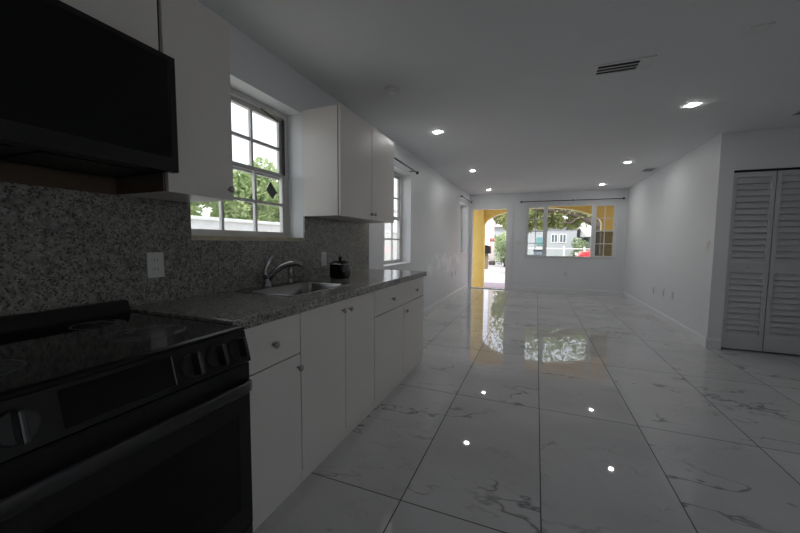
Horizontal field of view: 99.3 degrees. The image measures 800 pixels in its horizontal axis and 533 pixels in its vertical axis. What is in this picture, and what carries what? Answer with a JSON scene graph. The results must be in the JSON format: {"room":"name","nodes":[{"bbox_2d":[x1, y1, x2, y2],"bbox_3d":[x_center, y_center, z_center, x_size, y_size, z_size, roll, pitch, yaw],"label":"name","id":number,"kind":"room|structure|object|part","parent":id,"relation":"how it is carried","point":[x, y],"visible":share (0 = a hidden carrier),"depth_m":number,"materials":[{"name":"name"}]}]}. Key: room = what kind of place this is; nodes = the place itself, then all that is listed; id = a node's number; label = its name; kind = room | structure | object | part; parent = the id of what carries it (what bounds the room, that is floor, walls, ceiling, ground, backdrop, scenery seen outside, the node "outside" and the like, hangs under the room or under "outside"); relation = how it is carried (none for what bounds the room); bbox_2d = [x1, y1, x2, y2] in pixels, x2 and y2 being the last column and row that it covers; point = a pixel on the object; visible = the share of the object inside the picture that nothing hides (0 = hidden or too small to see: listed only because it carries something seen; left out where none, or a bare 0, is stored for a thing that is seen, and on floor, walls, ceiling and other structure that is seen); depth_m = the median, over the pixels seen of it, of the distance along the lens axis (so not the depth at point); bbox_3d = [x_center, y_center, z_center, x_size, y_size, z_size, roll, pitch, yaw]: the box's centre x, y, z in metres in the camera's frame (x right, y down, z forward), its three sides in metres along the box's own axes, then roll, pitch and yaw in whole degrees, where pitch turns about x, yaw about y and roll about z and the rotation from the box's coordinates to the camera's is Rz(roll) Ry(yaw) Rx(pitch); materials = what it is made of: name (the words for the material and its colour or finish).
{"room":"kitchen","nodes":[
{"label":"kitchen","id":0,"kind":"room"},
{"bbox_2d":[1,0,469,308],"bbox_3d":[-0.267,-0.309,4.081,0.200,2.450,10.800,2,4,22],"label":"wall","id":1,"kind":"structure","parent":0,"point":[431,203],"depth_m":4.49,"materials":[{"name":"white paint"}]},
{"bbox_2d":[0,161,116,194],"bbox_3d":[-1.473,-0.289,0.763,0.019,0.066,1.454,2,4,22],"label":"trim","id":2,"kind":"structure","parent":1,"relation":"attached to","point":[9,172],"depth_m":1.25,"materials":[{"name":"brown wood"}]},
{"bbox_2d":[60,0,158,50],"bbox_3d":[-1.179,-0.915,0.974,0.364,0.303,0.754,2,4,22],"label":"upper cabinet","id":3,"kind":"object","parent":1,"relation":"attached to","point":[137,19],"visible":0.2,"depth_m":1.18,"materials":[{"name":"white laminate"}]},
{"bbox_2d":[0,0,178,177],"bbox_3d":[-1.145,-0.547,0.995,0.436,0.423,0.767,2,4,22],"label":"microwave","id":4,"kind":"object","parent":3,"relation":"attached to","point":[79,93],"visible":1,"depth_m":1.03,"materials":[{"name":"black metal"}]},
{"bbox_3d":[-0.857,-0.582,1.263,0.001,0.352,0.004,2,4,22],"label":"glass trim","id":5,"kind":"part","parent":4,"relation":"part of","materials":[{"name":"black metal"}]},
{"bbox_2d":[114,0,234,202],"bbox_3d":[-0.980,-0.704,1.492,0.364,0.796,0.316,2,4,22],"label":"upper cabinet","id":6,"kind":"object","parent":1,"relation":"attached to","point":[189,33],"visible":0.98,"depth_m":1.43,"materials":[{"name":"white laminate"}]},
{"bbox_3d":[-1.066,-0.348,1.382,0.308,0.098,0.003,2,4,22],"label":"panel","id":7,"kind":"part","parent":6,"relation":"part of","materials":[{"name":"brown wood"}]},
{"bbox_3d":[-0.849,-0.699,1.442,0.018,0.796,0.307,2,4,22],"label":"door","id":8,"kind":"part","parent":6,"relation":"part of","materials":[{"name":"white laminate"}]},
{"bbox_3d":[-0.782,-0.356,1.572,0.033,0.031,0.031,2,4,22],"label":"knob","id":9,"kind":"part","parent":6,"relation":"part of","materials":[{"name":"silver metal"}]},
{"bbox_2d":[0,182,368,315],"bbox_3d":[-1.042,-0.101,1.869,0.012,0.501,3.800,2,4,22],"label":"backsplash","id":10,"kind":"structure","parent":1,"relation":"attached to","point":[60,248],"depth_m":1.47,"materials":[{"name":"stone"}]},
{"bbox_2d":[146,252,163,277],"bbox_3d":[-1.144,-0.007,1.593,0.008,0.118,0.075,2,4,22],"label":"wall outlet","id":11,"kind":"object","parent":10,"relation":"attached to","point":[155,260],"visible":1,"depth_m":1.59,"materials":[{"name":"white plastic"}]},
{"bbox_2d":[152,257,159,263],"bbox_3d":[-1.142,-0.028,1.590,0.003,0.030,0.034,2,4,22],"label":"socket","id":12,"kind":"object","parent":11,"relation":"attached to","point":[155,260],"depth_m":1.59,"materials":[{"name":"white plastic"}]},
{"bbox_2d":[152,266,159,272],"bbox_3d":[-1.142,0.014,1.593,0.003,0.030,0.034,2,4,22],"label":"socket","id":13,"kind":"object","parent":11,"relation":"attached to","point":[155,269],"depth_m":1.59,"materials":[{"name":"white plastic"}]},
{"bbox_2d":[321,252,325,265],"bbox_3d":[-0.639,-0.064,2.854,0.008,0.118,0.072,2,4,22],"label":"wall outlet","id":14,"kind":"object","parent":10,"relation":"attached to","point":[323,254],"visible":1,"depth_m":2.84,"materials":[{"name":"white plastic"}]},
{"bbox_2d":[191,88,302,240],"bbox_3d":[-1.005,-0.647,2.196,0.195,0.953,0.928,2,4,22],"label":"window","id":15,"kind":"structure","parent":1,"relation":"in","point":[237,97],"depth_m":2.37,"materials":[{"name":"metal"}]},
{"bbox_3d":[-1.057,-0.442,2.231,0.022,0.468,0.858,2,4,22],"label":"sash","id":16,"kind":"part","parent":15,"relation":"part of","materials":[{"name":"metal"}]},
{"bbox_3d":[-0.980,-0.182,2.218,0.135,0.022,0.926,2,4,22],"label":"sill","id":17,"kind":"part","parent":15,"relation":"part of","materials":[{"name":"paint"}]},
{"bbox_3d":[-1.076,-0.863,2.209,0.022,0.457,0.858,2,4,22],"label":"sash","id":18,"kind":"part","parent":15,"relation":"part of","materials":[{"name":"metal"}]},
{"bbox_2d":[231,102,275,122],"bbox_3d":[-0.617,-1.480,4.087,0.529,0.060,11.300,2,4,22],"label":"trim","id":19,"kind":"structure","parent":1,"relation":"attached to","point":[231,102],"depth_m":3.05,"materials":[{"name":"beige paint"}]},
{"bbox_2d":[302,104,393,222],"bbox_3d":[-0.384,-0.803,2.977,0.364,0.790,1.005,2,4,22],"label":"upper cabinet","id":20,"kind":"object","parent":1,"relation":"attached to","point":[348,164],"visible":1,"depth_m":2.57,"materials":[{"name":"white laminate"}]},
{"bbox_3d":[-0.345,-0.782,2.695,0.018,0.790,0.504,2,4,22],"label":"door","id":21,"kind":"part","parent":20,"relation":"part of","materials":[{"name":"white laminate"}]},
{"bbox_3d":[-0.158,-0.814,3.162,0.018,0.790,0.488,2,4,22],"label":"door","id":22,"kind":"part","parent":20,"relation":"part of","materials":[{"name":"white laminate"}]},
{"bbox_2d":[384,172,410,267],"bbox_3d":[-0.103,-0.640,4.441,0.207,1.250,0.920,2,4,22],"label":"window","id":23,"kind":"structure","parent":1,"relation":"in","point":[396,262],"depth_m":4.82,"materials":[{"name":"metal"}]},
{"bbox_3d":[-0.161,-0.362,4.483,0.022,0.618,0.850,2,4,22],"label":"sash","id":24,"kind":"part","parent":23,"relation":"part of","materials":[{"name":"metal"}]},
{"bbox_3d":[-0.179,-0.930,4.451,0.022,0.604,0.850,2,4,22],"label":"sash","id":25,"kind":"part","parent":23,"relation":"part of","materials":[{"name":"metal"}]},
{"bbox_3d":[-0.079,-0.025,4.473,0.147,0.020,0.918,2,4,22],"label":"sill","id":26,"kind":"part","parent":23,"relation":"part of","materials":[{"name":"white paint"}]},
{"bbox_2d":[394,157,418,173],"bbox_3d":[-0.001,-1.293,4.258,0.107,0.067,1.200,2,4,22],"label":"curtain rod","id":27,"kind":"object","parent":1,"relation":"attached to","point":[417,172],"visible":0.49,"depth_m":4.41,"materials":[{"name":"black metal"}]},
{"bbox_2d":[423,284,467,316],"bbox_3d":[0.753,0.697,6.440,0.014,0.120,5.800,2,4,22],"label":"baseboard","id":28,"kind":"structure","parent":1,"relation":"attached to","point":[447,298],"depth_m":6.67,"materials":[{"name":"white paint"}]},
{"bbox_2d":[460,206,464,253],"bbox_3d":[1.476,-0.923,8.371,0.207,1.215,0.820,2,4,22],"label":"window","id":29,"kind":"structure","parent":1,"relation":"in","point":[461,206],"depth_m":8.73,"materials":[{"name":"metal"}]},
{"bbox_2d":[198,0,799,194],"bbox_3d":[2.545,-1.493,2.897,6.220,0.120,11.150,2,4,22],"label":"ceiling","id":30,"kind":"structure","parent":0,"point":[515,104],"depth_m":2.50,"materials":[{"name":"paint"}]},
{"bbox_2d":[384,86,399,94],"bbox_3d":[-0.064,-1.423,2.762,0.128,0.036,0.128,2,4,22],"label":"smoke detector","id":31,"kind":"object","parent":30,"relation":"attached to","point":[390,90],"visible":1,"depth_m":2.73,"materials":[{"name":"paint"}]},
{"bbox_2d":[591,55,657,76],"bbox_3d":[1.559,-1.401,2.385,0.365,0.007,0.175,2,4,22],"label":"ceiling vent","id":32,"kind":"object","parent":30,"relation":"in","point":[642,63],"visible":1,"depth_m":2.38,"materials":[{"name":"white metal"}]},
{"bbox_2d":[640,167,658,171],"bbox_3d":[4.168,-1.619,5.698,0.190,0.007,0.340,2,4,22],"label":"ceiling vent","id":33,"kind":"object","parent":30,"relation":"in","point":[654,168],"visible":1,"depth_m":5.68,"materials":[{"name":"white metal"}]},
{"bbox_2d":[743,22,775,34],"bbox_3d":[2.061,-1.365,1.951,0.110,0.011,0.080,2,4,22],"label":"sensor box","id":34,"kind":"object","parent":30,"relation":"attached to","point":[760,28],"visible":1,"depth_m":1.94,"materials":[{"name":"white plastic"}]},
{"bbox_2d":[786,110,799,116],"bbox_3d":[3.847,-1.438,3.140,0.320,0.007,0.220,2,4,22],"label":"ceiling vent","id":35,"kind":"object","parent":30,"relation":"in","point":[797,113],"visible":1,"depth_m":3.23,"materials":[{"name":"white metal"}]},
{"bbox_2d":[253,288,799,532],"bbox_3d":[2.518,1.072,3.058,6.220,0.120,11.100,2,4,22],"label":"floor","id":36,"kind":"structure","parent":0,"point":[520,411],"depth_m":2.16,"materials":[{"name":"tile"}]},
{"bbox_2d":[0,300,252,532],"bbox_3d":[-0.989,0.656,1.009,0.771,0.953,0.756,2,4,22],"label":"range","id":37,"kind":"object","parent":36,"relation":"on","point":[114,418],"visible":1,"depth_m":0.91,"materials":[{"name":"black metal"}]},
{"bbox_3d":[-0.755,0.317,0.668,0.031,0.073,0.074,2,4,22],"label":"knob","id":38,"kind":"part","parent":37,"relation":"part of","materials":[{"name":"black plastic"}]},
{"bbox_2d":[0,311,243,400],"bbox_3d":[-0.992,0.233,0.981,0.640,0.016,0.756,2,4,22],"label":"cooktop","id":39,"kind":"object","parent":37,"relation":"in","point":[43,358],"depth_m":0.98,"materials":[{"name":"black glass"}]},
{"bbox_3d":[-0.703,0.304,0.870,0.070,0.106,0.756,2,4,22],"label":"control panel","id":40,"kind":"part","parent":37,"relation":"part of","materials":[{"name":"black metal"}]},
{"bbox_3d":[-0.657,0.437,0.861,0.058,0.056,0.751,2,4,22],"label":"handle","id":41,"kind":"part","parent":37,"relation":"part of","materials":[{"name":"black metal"}]},
{"bbox_3d":[-0.702,0.713,0.898,0.039,0.340,0.656,2,4,22],"label":"oven glass","id":42,"kind":"part","parent":37,"relation":"part of","materials":[{"name":"black glass"}]},
{"bbox_3d":[-0.617,0.293,1.013,0.031,0.073,0.074,2,4,22],"label":"knob","id":43,"kind":"part","parent":37,"relation":"part of","materials":[{"name":"black plastic"}]},
{"bbox_3d":[-0.585,0.288,1.092,0.031,0.073,0.074,2,4,22],"label":"knob","id":44,"kind":"part","parent":37,"relation":"part of","materials":[{"name":"black plastic"}]},
{"bbox_3d":[-0.554,0.282,1.169,0.031,0.073,0.074,2,4,22],"label":"knob","id":45,"kind":"part","parent":37,"relation":"part of","materials":[{"name":"black plastic"}]},
{"bbox_3d":[-0.705,1.026,0.921,0.043,0.108,0.756,2,4,22],"label":"storage drawer","id":46,"kind":"part","parent":37,"relation":"part of","materials":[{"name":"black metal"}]},
{"bbox_2d":[244,313,303,531],"bbox_3d":[-0.834,0.657,1.586,0.654,0.870,0.410,2,4,22],"label":"base cabinet","id":47,"kind":"object","parent":36,"relation":"on","point":[275,367],"visible":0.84,"depth_m":1.50,"materials":[{"name":"white laminate"}]},
{"bbox_3d":[-0.566,0.333,1.458,0.018,0.192,0.402,2,4,22],"label":"drawer","id":48,"kind":"part","parent":47,"relation":"part of","materials":[{"name":"white laminate"}]},
{"bbox_3d":[-0.569,0.733,1.486,0.018,0.598,0.402,2,4,22],"label":"door","id":49,"kind":"part","parent":47,"relation":"part of","materials":[{"name":"white laminate"}]},
{"bbox_3d":[-0.536,0.337,1.467,0.033,0.031,0.031,2,4,22],"label":"knob","id":50,"kind":"part","parent":47,"relation":"part of","materials":[{"name":"silver metal"}]},
{"bbox_3d":[-0.477,0.485,1.627,0.033,0.031,0.031,2,4,22],"label":"knob","id":51,"kind":"part","parent":47,"relation":"part of","materials":[{"name":"silver metal"}]},
{"bbox_2d":[299,291,373,482],"bbox_3d":[-0.607,0.618,2.153,0.654,0.870,0.810,2,4,22],"label":"base cabinet","id":52,"kind":"object","parent":36,"relation":"on","point":[336,353],"visible":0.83,"depth_m":1.94,"materials":[{"name":"white laminate"}]},
{"bbox_3d":[-0.414,0.608,1.862,0.018,0.796,0.411,2,4,22],"label":"door","id":53,"kind":"part","parent":52,"relation":"part of","materials":[{"name":"white laminate"}]},
{"bbox_3d":[-0.264,0.582,2.237,0.018,0.796,0.389,2,4,22],"label":"door","id":54,"kind":"part","parent":52,"relation":"part of","materials":[{"name":"white laminate"}]},
{"bbox_2d":[373,277,423,408],"bbox_3d":[-0.244,0.556,3.055,0.654,0.870,1.134,2,4,22],"label":"base cabinet","id":55,"kind":"object","parent":36,"relation":"on","point":[399,308],"visible":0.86,"depth_m":2.81,"materials":[{"name":"white laminate"}]},
{"bbox_2d":[130,269,426,328],"bbox_3d":[-0.470,0.136,2.464,0.645,0.046,2.379,2,4,22],"label":"countertop","id":56,"kind":"structure","parent":55,"relation":"on","point":[248,310],"depth_m":1.64,"materials":[{"name":"stone"}]},
{"bbox_2d":[262,256,302,286],"bbox_3d":[-0.746,0.029,2.165,0.254,0.196,0.060,0,4,-12],"label":"faucet","id":57,"kind":"object","parent":56,"relation":"on","point":[267,278],"visible":1,"depth_m":2.14,"materials":[{"name":"silver metal"}]},
{"bbox_3d":[-0.831,0.006,2.151,0.083,0.148,0.038,-3,5,-38],"label":"lever","id":58,"kind":"part","parent":57,"relation":"part of","materials":[{"name":"silver metal"}]},
{"bbox_3d":[-0.738,0.033,2.163,0.239,0.143,0.038,0,4,-7],"label":"spout","id":59,"kind":"part","parent":57,"relation":"part of","materials":[{"name":"silver metal"}]},
{"bbox_2d":[236,281,349,296],"bbox_3d":[-0.644,0.212,2.152,0.435,0.167,0.600,2,4,22],"label":"sink","id":60,"kind":"object","parent":56,"relation":"in","point":[297,288],"visible":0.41,"depth_m":2.29,"materials":[{"name":"silver metal"}]},
{"bbox_2d":[287,261,292,282],"bbox_3d":[-0.759,0.038,2.346,0.040,0.152,0.040,2,4,22],"label":"sprayer","id":61,"kind":"object","parent":60,"relation":"on","point":[289,270],"visible":0.7,"depth_m":2.34,"materials":[{"name":"silver metal"}]},
{"bbox_2d":[330,256,349,278],"bbox_3d":[-0.480,0.005,2.725,0.134,0.176,0.134,2,4,22],"label":"canister","id":62,"kind":"object","parent":56,"relation":"on","point":[339,269],"visible":1,"depth_m":2.67,"materials":[{"name":"black ceramic"}]},
{"bbox_3d":[-0.480,-0.060,2.720,0.096,0.044,0.096,2,4,22],"label":"lid","id":63,"kind":"part","parent":62,"relation":"part of","materials":[{"name":"black ceramic"}]},
{"bbox_3d":[-0.085,0.647,2.692,0.018,0.604,0.563,2,4,22],"label":"door","id":64,"kind":"part","parent":55,"relation":"part of","materials":[{"name":"white laminate"}]},
{"bbox_3d":[0.024,0.229,2.925,0.018,0.186,1.129,2,4,22],"label":"drawer","id":65,"kind":"part","parent":55,"relation":"part of","materials":[{"name":"white laminate"}]},
{"bbox_3d":[0.126,0.611,3.217,0.018,0.604,0.561,2,4,22],"label":"door","id":66,"kind":"part","parent":55,"relation":"part of","materials":[{"name":"white laminate"}]},
{"bbox_2d":[483,205,613,286],"bbox_3d":[3.926,-0.659,9.511,4.400,2.711,0.220,2,4,22],"label":"wall","id":67,"kind":"structure","parent":0,"point":[489,214],"depth_m":8.98,"materials":[{"name":"yellow paint"}]},
{"bbox_2d":[470,188,628,290],"bbox_3d":[3.495,-0.597,8.463,3.920,2.450,0.150,2,4,22],"label":"wall","id":68,"kind":"structure","parent":0,"point":[582,273],"depth_m":8.21,"materials":[{"name":"white paint"}]},
{"bbox_2d":[468,205,512,289],"bbox_3d":[2.368,-0.499,8.912,1.100,2.175,0.168,2,4,22],"label":"door","id":69,"kind":"structure","parent":68,"relation":"in","point":[509,227],"depth_m":8.73,"materials":[{"name":"white paint"}]},
{"bbox_2d":[511,286,622,295],"bbox_3d":[3.986,0.590,8.258,2.452,0.120,0.014,2,4,22],"label":"baseboard","id":70,"kind":"structure","parent":68,"relation":"attached to","point":[516,288],"depth_m":8.22,"materials":[{"name":"white paint"}]},
{"bbox_2d":[525,203,617,258],"bbox_3d":[4.062,-0.850,8.177,1.952,1.280,0.115,2,4,22],"label":"window","id":71,"kind":"structure","parent":68,"relation":"in","point":[602,245],"depth_m":8.00,"materials":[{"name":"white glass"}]},
{"bbox_3d":[3.374,-0.580,8.487,0.392,0.617,0.020,2,4,22],"label":"sash","id":72,"kind":"part","parent":71,"relation":"part of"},
{"bbox_3d":[3.388,-1.173,8.468,0.392,0.617,0.020,2,4,22],"label":"sash","id":73,"kind":"part","parent":71,"relation":"part of","materials":[{"name":"clear glass"}]},
{"bbox_3d":[4.047,-0.221,8.194,1.950,0.022,0.055,2,4,22],"label":"sill","id":74,"kind":"part","parent":71,"relation":"part of","materials":[{"name":"metal"}]},
{"bbox_3d":[4.756,-0.530,7.935,0.395,0.617,0.020,2,4,22],"label":"sash","id":75,"kind":"part","parent":71,"relation":"part of","materials":[{"name":"clear glass"}]},
{"bbox_3d":[4.769,-1.123,7.917,0.395,0.617,0.020,2,4,22],"label":"sash","id":76,"kind":"part","parent":71,"relation":"part of","materials":[{"name":"clear glass"}]},
{"bbox_2d":[521,197,624,202],"bbox_3d":[4.025,-1.566,8.049,2.214,0.046,0.108,2,4,22],"label":"curtain rod","id":77,"kind":"object","parent":68,"relation":"attached to","point":[623,197],"visible":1,"depth_m":8.00,"materials":[{"name":"black metal"}]},
{"bbox_3d":[4.013,-1.564,8.021,2.125,0.019,0.019,2,4,22],"label":"rod","id":78,"kind":"part","parent":77,"relation":"part of","materials":[{"name":"black metal"}]},
{"bbox_2d":[623,137,716,334],"bbox_3d":[4.444,-0.402,5.844,0.120,2.450,4.020,2,4,22],"label":"wall","id":79,"kind":"structure","parent":0,"point":[669,215],"depth_m":5.02,"materials":[{"name":"white paint"}]},
{"bbox_2d":[622,291,705,347],"bbox_3d":[4.351,0.761,5.897,0.014,0.120,4.140,2,4,22],"label":"baseboard","id":80,"kind":"structure","parent":79,"relation":"attached to","point":[698,338],"depth_m":5.01,"materials":[{"name":"white paint"}]},
{"bbox_2d":[706,241,709,250],"bbox_3d":[3.643,-0.243,4.028,0.010,0.118,0.072,2,4,22],"label":"light switch","id":81,"kind":"object","parent":79,"relation":"attached to","point":[707,242],"visible":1,"depth_m":4.02,"materials":[{"name":"white plastic"}]},
{"bbox_2d":[703,127,799,348],"bbox_3d":[4.692,-0.234,3.521,2.313,2.450,0.120,2,4,22],"label":"wall","id":82,"kind":"structure","parent":0,"point":[780,147],"depth_m":3.82,"materials":[{"name":"white paint"}]},
{"bbox_2d":[705,338,720,348],"bbox_3d":[3.635,0.896,3.950,0.135,0.120,0.014,2,4,22],"label":"baseboard","id":83,"kind":"structure","parent":82,"relation":"attached to","point":[711,343],"depth_m":3.95,"materials":[{"name":"white paint"}]},
{"bbox_2d":[721,167,799,354],"bbox_3d":[4.416,-0.043,3.607,1.488,2.017,0.070,2,4,22],"label":"door","id":84,"kind":"structure","parent":82,"relation":"in","point":[761,312],"depth_m":3.76,"materials":[{"name":"paint"}]},
{"bbox_3d":[3.801,0.792,9.326,4.400,0.160,1.500,2,4,22],"label":"floor","id":85,"kind":"structure","parent":0,"visible":0},
{"bbox_2d":[472,210,484,286],"bbox_3d":[2.235,-0.656,9.998,0.449,2.611,0.134,2,4,22],"label":"pillar","id":86,"kind":"structure","parent":85,"relation":"on","point":[478,227],"depth_m":9.93,"materials":[{"name":"yellow paint"}]},
{"label":"outside","id":87,"kind":"structure","parent":0,"visible":0},
{"bbox_2d":[484,254,504,282],"bbox_3d":[9.284,0.013,23.268,80.000,0.200,110.000,2,4,22],"label":"ground","id":88,"kind":"structure","parent":87,"point":[495,273],"depth_m":16.27,"materials":[{"name":"concrete"}]},
{"bbox_2d":[190,201,216,215],"bbox_3d":[-4.232,-0.673,6.463,1.893,3.394,1.304,2,4,22],"label":"tree","id":89,"kind":"object","parent":88,"relation":"on","point":[194,206],"visible":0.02,"depth_m":6.33,"materials":[{"name":"green plant"}]},
{"bbox_2d":[210,157,278,221],"bbox_3d":[-3.720,-0.820,8.018,1.482,3.474,1.739,-3,5,-40],"label":"tree","id":90,"kind":"object","parent":88,"relation":"on","point":[242,184],"visible":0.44,"depth_m":7.64,"materials":[{"name":"green plant"}]},
{"bbox_2d":[264,180,279,221],"bbox_3d":[-3.135,-0.844,9.467,1.812,3.317,1.329,2,4,22],"label":"tree","id":91,"kind":"object","parent":88,"relation":"on","point":[275,210],"visible":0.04,"depth_m":9.01,"materials":[{"name":"green plant"}]},
{"bbox_2d":[191,215,396,260],"bbox_3d":[-2.833,0.072,6.541,0.180,1.900,18.000,2,4,22],"label":"wall","id":92,"kind":"structure","parent":88,"relation":"on","point":[197,222],"depth_m":6.24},
{"bbox_2d":[196,170,396,230],"bbox_3d":[-5.279,-1.967,16.561,6.600,4.500,11.800,2,4,22],"label":"house","id":93,"kind":"structure","parent":88,"relation":"on","point":[206,211],"depth_m":11.10,"materials":[{"name":"white paint"}]},
{"bbox_2d":[484,245,490,268],"bbox_3d":[4.943,-0.556,19.573,0.560,1.400,0.500,2,4,22],"label":"mailbox","id":94,"kind":"object","parent":88,"relation":"on","point":[487,247],"visible":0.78,"depth_m":19.40,"materials":[{"name":"brown wood"}]},
{"bbox_3d":[4.932,-0.306,19.594,0.260,0.900,0.200,2,4,22],"label":"post","id":95,"kind":"part","parent":94,"relation":"part of","materials":[{"name":"brown wood"}]},
{"bbox_2d":[489,218,494,264],"bbox_3d":[6.261,-4.330,23.103,3.800,8.452,3.800,2,4,22],"label":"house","id":96,"kind":"structure","parent":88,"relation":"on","point":[492,223],"depth_m":23.15,"materials":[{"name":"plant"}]},
{"bbox_2d":[484,282,504,286],"bbox_3d":[4.481,0.741,11.026,4.400,0.030,2.140,2,4,22],"label":"path","id":97,"kind":"structure","parent":88,"relation":"on","point":[485,283],"depth_m":12.09,"materials":[{"name":"concrete"}]},
{"bbox_2d":[493,213,506,230],"bbox_3d":[6.493,-2.376,19.325,2.608,5.099,1.810,2,4,22],"label":"tree","id":98,"kind":"object","parent":88,"relation":"on","point":[502,217],"visible":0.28,"depth_m":19.12,"materials":[{"name":"green plant"}]},
{"bbox_2d":[495,240,505,266],"bbox_3d":[6.656,-0.810,21.102,1.078,1.756,1.439,-3,6,-43],"label":"shrub","id":99,"kind":"object","parent":88,"relation":"on","point":[503,245],"visible":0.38,"depth_m":21.16,"materials":[{"name":"green plant"}]},
{"bbox_2d":[486,216,582,257],"bbox_3d":[13.716,-3.050,35.315,8.300,4.250,8.800,2,4,22],"label":"house","id":100,"kind":"structure","parent":88,"relation":"on","point":[556,238],"depth_m":30.97,"materials":[{"name":"white paint"}]},
{"bbox_3d":[14.658,-2.529,30.594,0.440,0.660,0.009,2,4,22],"label":"pane","id":101,"kind":"part","parent":100,"relation":"part of","materials":[{"name":"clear glass"}]},
{"bbox_2d":[528,246,589,255],"bbox_3d":[11.425,-0.659,22.362,8.500,1.300,0.100,2,4,22],"label":"picket fence","id":102,"kind":"object","parent":88,"relation":"on","point":[563,248],"visible":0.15,"depth_m":22.51,"materials":[{"name":"white wood"}]},
{"bbox_2d":[528,208,600,233],"bbox_3d":[6.612,-2.100,13.662,5.820,5.386,2.788,2,4,24],"label":"oak tree","id":103,"kind":"object","parent":88,"relation":"on","point":[575,219],"visible":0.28,"depth_m":13.53,"materials":[{"name":"green plant"}]},
{"bbox_2d":[575,250,589,256],"bbox_3d":[12.619,-0.796,19.768,4.270,1.622,1.708,2,4,22],"label":"car","id":104,"kind":"object","parent":88,"relation":"on","point":[586,253],"visible":0.12,"depth_m":19.67,"materials":[{"name":"red paint"}]},
{"bbox_2d":[577,228,590,249],"bbox_3d":[21.229,-1.940,29.675,10.100,2.950,10.400,2,4,22],"label":"house","id":105,"kind":"structure","parent":88,"relation":"on","point":[583,233],"depth_m":29.98,"materials":[{"name":"white paint"}]},
{"bbox_3d":[10.363,-0.282,25.946,80.000,0.020,5.200,2,4,22],"label":"road","id":106,"kind":"object","parent":88,"relation":"on","visible":0},
{"bbox_2d":[494,231,505,259],"bbox_3d":[7.779,-1.484,25.985,1.360,2.416,1.904,-1,4,-15],"label":"shrub","id":107,"kind":"object","parent":106,"relation":"on","point":[501,237],"visible":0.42,"depth_m":25.91,"materials":[{"name":"green plant"}]},
{"bbox_2d":[533,250,541,254],"bbox_3d":[9.846,-0.673,24.291,0.640,1.030,0.640,2,4,22],"label":"trash bin","id":108,"kind":"object","parent":106,"relation":"on","point":[537,252],"visible":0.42,"depth_m":23.98,"materials":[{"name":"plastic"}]},
{"bbox_2d":[569,237,588,255],"bbox_3d":[14.139,-1.312,26.864,1.417,2.043,1.183,1,4,14],"label":"shrub","id":109,"kind":"object","parent":106,"relation":"on","point":[579,244],"visible":0.59,"depth_m":26.61,"materials":[{"name":"green plant"}]}
]}

